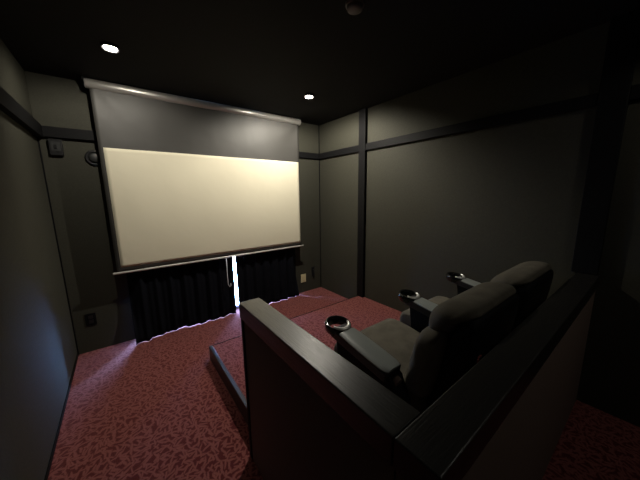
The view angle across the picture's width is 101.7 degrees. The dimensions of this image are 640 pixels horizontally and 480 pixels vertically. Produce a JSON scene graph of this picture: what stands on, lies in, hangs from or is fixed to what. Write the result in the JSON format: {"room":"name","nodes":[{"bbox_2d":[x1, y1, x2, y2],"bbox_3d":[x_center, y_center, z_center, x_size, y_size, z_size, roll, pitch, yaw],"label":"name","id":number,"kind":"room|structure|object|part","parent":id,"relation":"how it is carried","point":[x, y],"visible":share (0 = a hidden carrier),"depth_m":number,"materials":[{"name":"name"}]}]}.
{"room":"home theater","nodes":[
{"label":"home theater","id":0,"kind":"room"},
{"bbox_2d":[0,38,76,479],"bbox_3d":[-1.088,0.162,0.570,0.120,2.515,4.674,-8,12,-37],"label":"wall","id":1,"kind":"structure","parent":0,"point":[38,350],"depth_m":1.54,"materials":[{"name":"grey paper"}]},
{"bbox_2d":[0,86,43,137],"bbox_3d":[-0.986,-0.626,0.418,0.040,0.107,4.514,-8,12,-37],"label":"trim","id":2,"kind":"structure","parent":1,"relation":"attached to","point":[9,105],"depth_m":1.68,"materials":[{"name":"black wood"}]},
{"bbox_2d":[44,353,78,479],"bbox_3d":[-0.970,1.389,0.753,0.006,0.030,4.504,-8,12,-37],"label":"baseboard","id":3,"kind":"structure","parent":1,"relation":"attached to","point":[75,363],"depth_m":1.72,"materials":[{"name":"black wood"}]},
{"bbox_2d":[25,71,319,354],"bbox_3d":[-1.230,-0.303,3.263,2.976,2.515,0.160,-8,12,-37],"label":"wall","id":4,"kind":"structure","parent":0,"point":[76,189],"depth_m":2.47,"materials":[{"name":"grey paper"}]},
{"bbox_2d":[47,138,63,155],"bbox_3d":[-2.275,-0.799,2.245,0.086,0.134,0.040,-8,12,-37],"label":"wall speaker","id":5,"kind":"object","parent":4,"relation":"attached to","point":[55,145],"visible":1,"depth_m":2.24,"materials":[{"name":"black plastic"}]},
{"bbox_2d":[37,137,78,353],"bbox_3d":[-2.353,0.125,2.354,0.010,2.010,0.010,-8,12,-37],"label":"trim","id":6,"kind":"structure","parent":4,"relation":"attached to","point":[37,137],"depth_m":2.33,"materials":[{"name":"black wood"}]},
{"bbox_2d":[41,125,96,141],"bbox_3d":[-2.156,-0.938,2.319,0.442,0.088,0.032,-8,12,-37],"label":"trim","id":7,"kind":"structure","parent":4,"relation":"attached to","point":[47,131],"depth_m":2.27,"materials":[{"name":"black wood"}]},
{"bbox_2d":[85,312,96,325],"bbox_3d":[-2.239,0.775,2.548,0.080,0.120,0.011,-8,12,-37],"label":"outlet","id":8,"kind":"object","parent":4,"relation":"attached to","point":[90,318],"visible":1,"depth_m":2.54,"materials":[{"name":"black plastic"}]},
{"bbox_2d":[84,150,100,165],"bbox_3d":[-2.082,-0.757,2.406,0.140,0.140,0.032,-8,12,-37],"label":"air vent","id":9,"kind":"object","parent":4,"relation":"in","point":[92,157],"visible":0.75,"depth_m":2.39,"materials":[{"name":"black plastic"}]},
{"bbox_2d":[81,75,303,286],"bbox_3d":[-1.159,-0.471,3.084,2.210,2.123,0.164,-8,12,-37],"label":"projector screen","id":10,"kind":"object","parent":4,"relation":"attached to","point":[187,180],"visible":1,"depth_m":2.81,"materials":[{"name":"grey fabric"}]},
{"bbox_2d":[301,274,305,282],"bbox_3d":[-0.257,0.594,4.056,0.092,0.130,0.010,-8,12,-37],"label":"wall outlet","id":11,"kind":"object","parent":4,"relation":"attached to","point":[303,276],"visible":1,"depth_m":4.05,"materials":[{"name":"beige plastic"}]},
{"bbox_2d":[299,152,318,158],"bbox_3d":[-0.212,-1.229,3.779,0.467,0.080,0.032,-8,12,-37],"label":"trim","id":12,"kind":"structure","parent":4,"relation":"attached to","point":[301,154],"depth_m":3.80,"materials":[{"name":"black wood"}]},
{"bbox_2d":[311,267,314,277],"bbox_3d":[-0.102,0.519,4.145,0.060,0.186,0.040,-8,12,-37],"label":"cable plate","id":13,"kind":"object","parent":4,"relation":"attached to","point":[312,268],"visible":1,"depth_m":4.15,"materials":[{"name":"black plastic"}]},
{"bbox_2d":[319,159,320,286],"bbox_3d":[0.002,-0.222,4.123,0.010,2.028,0.010,-8,12,-37],"label":"trim","id":14,"kind":"structure","parent":4,"relation":"attached to","point":[319,159],"depth_m":4.12,"materials":[{"name":"black wood"}]},
{"bbox_3d":[-1.189,-1.191,2.995,2.080,0.045,0.084,-8,12,-37],"label":"rail","id":15,"kind":"object","parent":4,"relation":"attached to","visible":0},
{"bbox_2d":[126,257,235,344],"bbox_3d":[-1.518,-0.049,2.873,1.075,2.152,0.156,-8,12,-37],"label":"curtain","id":16,"kind":"object","parent":15,"relation":"hanging from","point":[166,299],"visible":0.36,"depth_m":2.94,"materials":[{"name":"black fabric"}]},
{"bbox_2d":[235,247,298,303],"bbox_3d":[-0.709,-0.168,3.498,0.940,2.152,0.088,-9,13,-39],"label":"curtain","id":17,"kind":"object","parent":15,"relation":"hanging from","point":[270,276],"visible":0.27,"depth_m":3.60,"materials":[{"name":"black fabric"}]},
{"bbox_2d":[0,0,639,124],"bbox_3d":[0.161,-1.295,1.224,3.216,0.100,4.794,-8,12,-37],"label":"ceiling","id":18,"kind":"structure","parent":0,"point":[257,55],"depth_m":1.75,"materials":[{"name":"black paint"}]},
{"bbox_2d":[100,41,119,52],"bbox_3d":[-1.426,-1.309,1.771,0.106,0.020,0.106,-8,12,-37],"label":"recessed light","id":19,"kind":"object","parent":18,"relation":"in","point":[114,48],"visible":1,"depth_m":1.77,"materials":[{"name":"white plastic"}]},
{"bbox_2d":[304,93,313,98],"bbox_3d":[-0.113,-1.486,2.691,0.106,0.020,0.106,-8,12,-37],"label":"recessed light","id":20,"kind":"object","parent":18,"relation":"in","point":[307,95],"visible":1,"depth_m":2.68,"materials":[{"name":"white plastic"}]},
{"bbox_2d":[346,0,363,14],"bbox_3d":[0.188,-1.255,1.406,0.100,0.043,0.100,-8,12,-37],"label":"smoke detector","id":21,"kind":"object","parent":18,"relation":"attached to","point":[354,7],"visible":1,"depth_m":1.39,"materials":[{"name":"grey plastic"}]},
{"bbox_2d":[48,287,639,479],"bbox_3d":[0.159,1.274,1.716,2.976,0.100,4.670,-8,12,-37],"label":"floor","id":22,"kind":"structure","parent":0,"point":[159,408],"depth_m":1.73,"materials":[{"name":"red carpet"}]},
{"bbox_2d":[209,296,401,424],"bbox_3d":[0.391,1.069,2.199,1.984,0.132,2.082,-8,12,-37],"label":"platform","id":23,"kind":"object","parent":22,"relation":"on","point":[226,356],"visible":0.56,"depth_m":2.67,"materials":[{"name":"red carpet"}]},
{"bbox_2d":[325,282,518,414],"bbox_3d":[0.526,0.664,1.472,0.820,0.912,0.799,-8,12,-37],"label":"recliner chair","id":24,"kind":"object","parent":23,"relation":"on","point":[418,363],"visible":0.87,"depth_m":1.18,"materials":[{"name":"grey fabric"}]},
{"bbox_3d":[0.214,0.544,1.302,0.115,0.100,0.373,-8,12,-37],"label":"arm rail","id":25,"kind":"part","parent":24,"relation":"part of","materials":[{"name":"grey leather"}]},
{"bbox_3d":[0.256,0.841,1.302,0.095,0.630,0.434,-8,12,-37],"label":"armrest","id":26,"kind":"part","parent":24,"relation":"part of","materials":[{"name":"black leather"}]},
{"bbox_3d":[0.457,0.717,1.567,0.536,0.207,0.568,-8,12,-37],"label":"seat","id":27,"kind":"part","parent":24,"relation":"part of","materials":[{"name":"grey fabric"}]},
{"bbox_3d":[0.742,0.468,1.699,0.115,0.100,0.373,-8,12,-37],"label":"arm rail","id":28,"kind":"part","parent":24,"relation":"part of","materials":[{"name":"grey leather"}]},
{"bbox_3d":[0.784,0.765,1.699,0.095,0.630,0.434,-8,12,-37],"label":"armrest","id":29,"kind":"part","parent":24,"relation":"part of","materials":[{"name":"black leather"}]},
{"bbox_3d":[0.635,0.547,1.322,0.508,0.381,0.173,-8,12,-37],"label":"backrest","id":30,"kind":"part","parent":24,"relation":"part of","materials":[{"name":"grey fabric"}]},
{"bbox_2d":[400,261,553,332],"bbox_3d":[1.106,0.579,1.923,0.681,0.912,0.763,-8,12,-37],"label":"recliner chair","id":31,"kind":"object","parent":23,"relation":"on","point":[532,280],"visible":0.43,"depth_m":1.56,"materials":[{"name":"grey fabric"}]},
{"bbox_3d":[0.990,0.640,1.968,0.536,0.207,0.568,-8,12,-37],"label":"seat","id":32,"kind":"part","parent":31,"relation":"part of","materials":[{"name":"grey fabric"}]},
{"bbox_3d":[1.323,0.688,2.104,0.095,0.630,0.434,-8,12,-37],"label":"armrest","id":33,"kind":"part","parent":31,"relation":"part of","materials":[{"name":"black leather"}]},
{"bbox_3d":[1.280,0.391,2.104,0.115,0.100,0.373,-8,12,-37],"label":"arm rail","id":34,"kind":"part","parent":31,"relation":"part of","materials":[{"name":"grey leather"}]},
{"bbox_2d":[239,272,599,479],"bbox_3d":[0.728,0.748,1.630,2.056,0.950,1.090,-8,12,-37],"label":"wall","id":35,"kind":"structure","parent":0,"point":[313,414],"depth_m":0.90,"materials":[{"name":"brown wood"}]},
{"bbox_3d":[-0.364,0.833,1.473,0.107,0.865,0.028,-8,12,-37],"label":"trim","id":36,"kind":"part","parent":35,"relation":"part of","materials":[{"name":"black wood"}]},
{"bbox_3d":[-0.068,0.895,1.091,0.095,0.865,0.947,-8,12,-37],"label":"wall panel","id":37,"kind":"part","parent":35,"relation":"part of","materials":[{"name":"brown wood"}]},
{"bbox_3d":[1.027,0.852,1.260,2.046,0.865,0.099,-8,12,-37],"label":"wall panel","id":38,"kind":"part","parent":35,"relation":"part of","materials":[{"name":"brown wood"}]},
{"bbox_2d":[319,22,639,426],"bbox_3d":[1.371,-0.191,2.418,0.120,2.515,4.674,-8,12,-37],"label":"wall","id":39,"kind":"structure","parent":0,"point":[480,204],"depth_m":2.12,"materials":[{"name":"grey paper"}]},
{"bbox_2d":[319,145,358,158],"bbox_3d":[0.238,-1.204,3.604,0.032,0.080,0.859,-8,12,-37],"label":"trim","id":40,"kind":"structure","parent":39,"relation":"attached to","point":[353,149],"depth_m":3.54,"materials":[{"name":"black wood"}]},
{"bbox_2d":[357,108,367,297],"bbox_3d":[0.539,-0.408,3.349,0.040,2.385,0.110,-8,12,-37],"label":"trim","id":41,"kind":"structure","parent":39,"relation":"attached to","point":[363,113],"depth_m":3.31,"materials":[{"name":"black wood"}]},
{"bbox_2d":[365,93,598,149],"bbox_3d":[1.161,-1.010,2.413,0.032,0.080,1.960,-8,12,-37],"label":"trim","id":42,"kind":"structure","parent":39,"relation":"attached to","point":[587,101],"depth_m":2.06,"materials":[{"name":"black wood"}]},
{"bbox_2d":[571,8,639,274],"bbox_3d":[1.797,-0.545,1.649,0.040,1.565,0.130,-8,12,-37],"label":"trim","id":43,"kind":"structure","parent":39,"relation":"attached to","point":[623,38],"depth_m":1.62,"materials":[{"name":"black wood"}]},
{"bbox_2d":[629,84,639,100],"bbox_3d":[2.278,-0.775,0.973,0.032,0.080,1.455,-8,12,-37],"label":"trim","id":44,"kind":"structure","parent":39,"relation":"attached to","point":[634,94],"depth_m":1.52,"materials":[{"name":"black wood"}]}
]}

